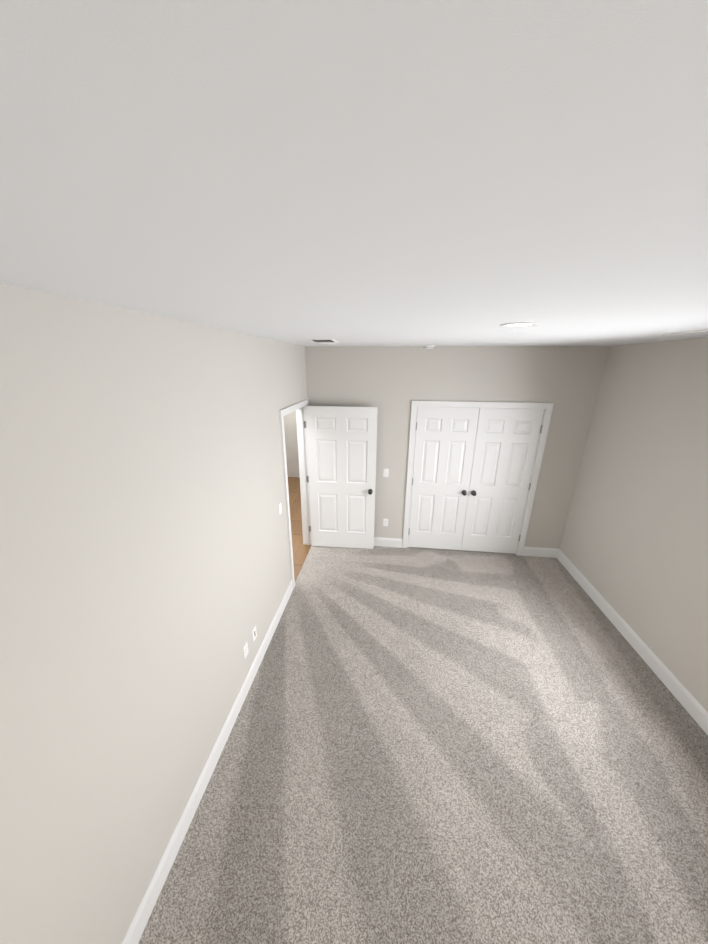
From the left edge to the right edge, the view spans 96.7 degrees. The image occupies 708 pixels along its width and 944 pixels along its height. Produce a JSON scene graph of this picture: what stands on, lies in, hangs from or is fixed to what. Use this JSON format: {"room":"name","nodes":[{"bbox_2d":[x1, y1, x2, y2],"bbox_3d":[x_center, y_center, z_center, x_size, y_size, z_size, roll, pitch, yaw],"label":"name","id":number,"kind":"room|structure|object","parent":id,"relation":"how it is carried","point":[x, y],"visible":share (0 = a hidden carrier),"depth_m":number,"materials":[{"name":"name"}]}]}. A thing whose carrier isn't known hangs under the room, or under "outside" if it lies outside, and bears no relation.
{"room":"empty bedroom","nodes":[
{"label":"empty bedroom","id":0,"kind":"room"},
{"bbox_2d":[0,283,306,943],"bbox_3d":[-0.760,0.011,3.570,0.115,2.754,7.115,2,19,6],"label":"wall","id":1,"kind":"structure","parent":0,"point":[145,574],"depth_m":1.29,"materials":[{"name":"paint"}]},
{"bbox_2d":[121,580,292,943],"bbox_3d":[-0.911,1.842,2.254,0.014,0.140,3.140,2,19,6],"label":"baseboard","id":2,"kind":"structure","parent":1,"relation":"attached to","point":[137,926],"depth_m":1.87,"materials":[{"name":"paint"}]},
{"bbox_2d":[243,642,248,658],"bbox_3d":[-0.867,1.434,2.529,0.008,0.117,0.072,2,19,6],"label":"outlet","id":3,"kind":"object","parent":1,"relation":"attached to","point":[245,650],"visible":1,"depth_m":2.52,"materials":[{"name":"white plastic"}]},
{"bbox_2d":[252,625,256,641],"bbox_3d":[-0.846,1.381,2.688,0.012,0.117,0.072,2,19,6],"label":"outlet","id":4,"kind":"object","parent":1,"relation":"attached to","point":[254,633],"visible":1,"depth_m":2.68,"materials":[{"name":"white plastic"}]},
{"bbox_2d":[278,503,281,515],"bbox_3d":[-0.750,0.379,3.213,0.012,0.117,0.072,2,19,6],"label":"light switch","id":5,"kind":"object","parent":1,"relation":"attached to","point":[280,508],"visible":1,"depth_m":3.20,"materials":[{"name":"white plastic"}]},
{"bbox_2d":[279,399,311,589],"bbox_3d":[-0.732,0.227,3.917,0.157,2.120,1.065,2,19,6],"label":"door frame","id":6,"kind":"structure","parent":1,"relation":"attached to","point":[302,437],"depth_m":4.13,"materials":[{"name":"paint"}]},
{"bbox_2d":[304,421,310,531],"bbox_3d":[-0.639,0.106,4.349,0.038,1.619,0.003,2,19,6],"label":"entry jamb hinge leaves","id":7,"kind":"object","parent":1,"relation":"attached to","point":[307,478],"visible":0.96,"depth_m":4.34,"materials":[{"name":"grey metal"}]},
{"bbox_2d":[284,411,299,477],"bbox_3d":[-0.177,-1.144,6.950,6.966,2.754,0.115,2,19,6],"label":"wall","id":8,"kind":"structure","parent":0,"point":[291,439],"depth_m":7.21,"materials":[{"name":"paint"}]},
{"bbox_2d":[288,477,408,581],"bbox_3d":[-0.593,1.370,4.014,6.966,0.096,7.115,2,19,6],"label":"floor","id":9,"kind":"structure","parent":0,"point":[300,550],"depth_m":5.19,"materials":[{"name":"brown wood"}]},
{"bbox_2d":[0,0,707,345],"bbox_3d":[-0.580,-1.332,3.089,6.966,0.100,7.115,2,19,6],"label":"ceiling","id":10,"kind":"structure","parent":0,"point":[406,172],"depth_m":0.35,"materials":[{"name":"paint"}]},
{"bbox_2d":[309,339,339,343],"bbox_3d":[-0.268,-1.216,2.924,0.210,0.021,0.410,2,19,6],"label":"ceiling vent","id":11,"kind":"object","parent":10,"relation":"in","point":[327,341],"visible":1,"depth_m":2.83,"materials":[{"name":"white plastic"}]},
{"bbox_2d":[423,345,434,348],"bbox_3d":[0.849,-1.417,3.567,0.134,0.036,0.134,2,19,6],"label":"smoke detector","id":12,"kind":"object","parent":10,"relation":"attached to","point":[428,346],"visible":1,"depth_m":3.52,"materials":[{"name":"white plastic"}]},
{"bbox_2d":[500,322,539,326],"bbox_3d":[0.887,-0.789,1.690,0.194,0.006,0.194,2,19,6],"label":"recessed light","id":13,"kind":"object","parent":10,"relation":"in","point":[523,324],"visible":1,"depth_m":1.67,"materials":[{"name":"white plastic"}]},
{"bbox_2d":[662,329,707,335],"bbox_3d":[2.326,-0.854,1.901,0.440,0.021,0.560,2,19,6],"label":"ceiling vent","id":14,"kind":"object","parent":10,"relation":"in","point":[698,333],"visible":0.83,"depth_m":2.05,"materials":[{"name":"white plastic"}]},
{"bbox_2d":[138,546,707,943],"bbox_3d":[0.931,1.859,2.601,3.601,0.100,4.487,2,19,6],"label":"floor carpet","id":15,"kind":"object","parent":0,"point":[433,746],"visible":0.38,"depth_m":2.04,"materials":[{"name":"grey carpet"}]},
{"bbox_2d":[305,346,609,548],"bbox_3d":[1.184,-0.193,4.194,3.601,2.754,0.115,2,19,6],"label":"wall","id":16,"kind":"structure","parent":0,"point":[391,383],"depth_m":3.88,"materials":[{"name":"paint"}]},
{"bbox_2d":[306,406,377,548],"bbox_3d":[-0.167,0.133,4.299,0.924,2.030,0.162,2,19,6],"label":"entry door","id":17,"kind":"structure","parent":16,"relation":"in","point":[341,444],"depth_m":4.24,"materials":[{"name":"paint"}]},
{"bbox_2d":[383,519,387,525],"bbox_3d":[0.456,0.729,4.531,0.072,0.117,0.008,2,19,6],"label":"outlet","id":18,"kind":"object","parent":16,"relation":"attached to","point":[385,522],"visible":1,"depth_m":4.53,"materials":[{"name":"white plastic"}]},
{"bbox_2d":[383,469,388,476],"bbox_3d":[0.434,0.013,4.287,0.072,0.117,0.012,2,19,6],"label":"light switch","id":19,"kind":"object","parent":16,"relation":"attached to","point":[385,472],"visible":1,"depth_m":4.29,"materials":[{"name":"white plastic"}]},
{"bbox_2d":[374,537,402,547],"bbox_3d":[0.047,1.019,4.672,1.341,0.140,0.022,2,19,6],"label":"baseboard","id":20,"kind":"structure","parent":16,"relation":"attached to","point":[385,542],"depth_m":4.62,"materials":[{"name":"paint"}]},
{"bbox_2d":[408,407,479,549],"bbox_3d":[1.168,0.159,4.244,0.765,2.030,0.098,2,19,6],"label":"closet door","id":21,"kind":"structure","parent":16,"relation":"in","point":[445,438],"depth_m":4.22,"materials":[{"name":"paint"}]},
{"bbox_2d":[403,401,553,555],"bbox_3d":[1.558,0.148,4.266,1.564,2.065,0.119,2,19,6],"label":"door frame","id":22,"kind":"structure","parent":16,"relation":"attached to","point":[531,476],"depth_m":4.07,"materials":[{"name":"paint"}]},
{"bbox_2d":[461,408,544,553],"bbox_3d":[1.933,0.190,4.163,0.765,2.030,0.098,2,19,6],"label":"closet door","id":23,"kind":"structure","parent":16,"relation":"in","point":[506,445],"depth_m":4.14,"materials":[{"name":"paint"}]},
{"bbox_2d":[522,547,556,557],"bbox_3d":[2.593,1.123,4.405,0.435,0.140,0.014,2,19,6],"label":"baseboard","id":24,"kind":"structure","parent":16,"relation":"attached to","point":[528,551],"depth_m":4.40,"materials":[{"name":"paint"}]},
{"bbox_2d":[559,338,707,711],"bbox_3d":[2.663,0.599,1.901,0.115,2.754,4.372,2,19,6],"label":"wall","id":25,"kind":"structure","parent":0,"point":[633,548],"depth_m":2.86,"materials":[{"name":"paint"}]},
{"bbox_2d":[557,549,707,734],"bbox_3d":[2.599,1.815,2.385,0.014,0.140,4.257,2,19,6],"label":"baseboard","id":26,"kind":"structure","parent":25,"relation":"attached to","point":[689,702],"depth_m":2.88,"materials":[{"name":"paint"}]}
]}

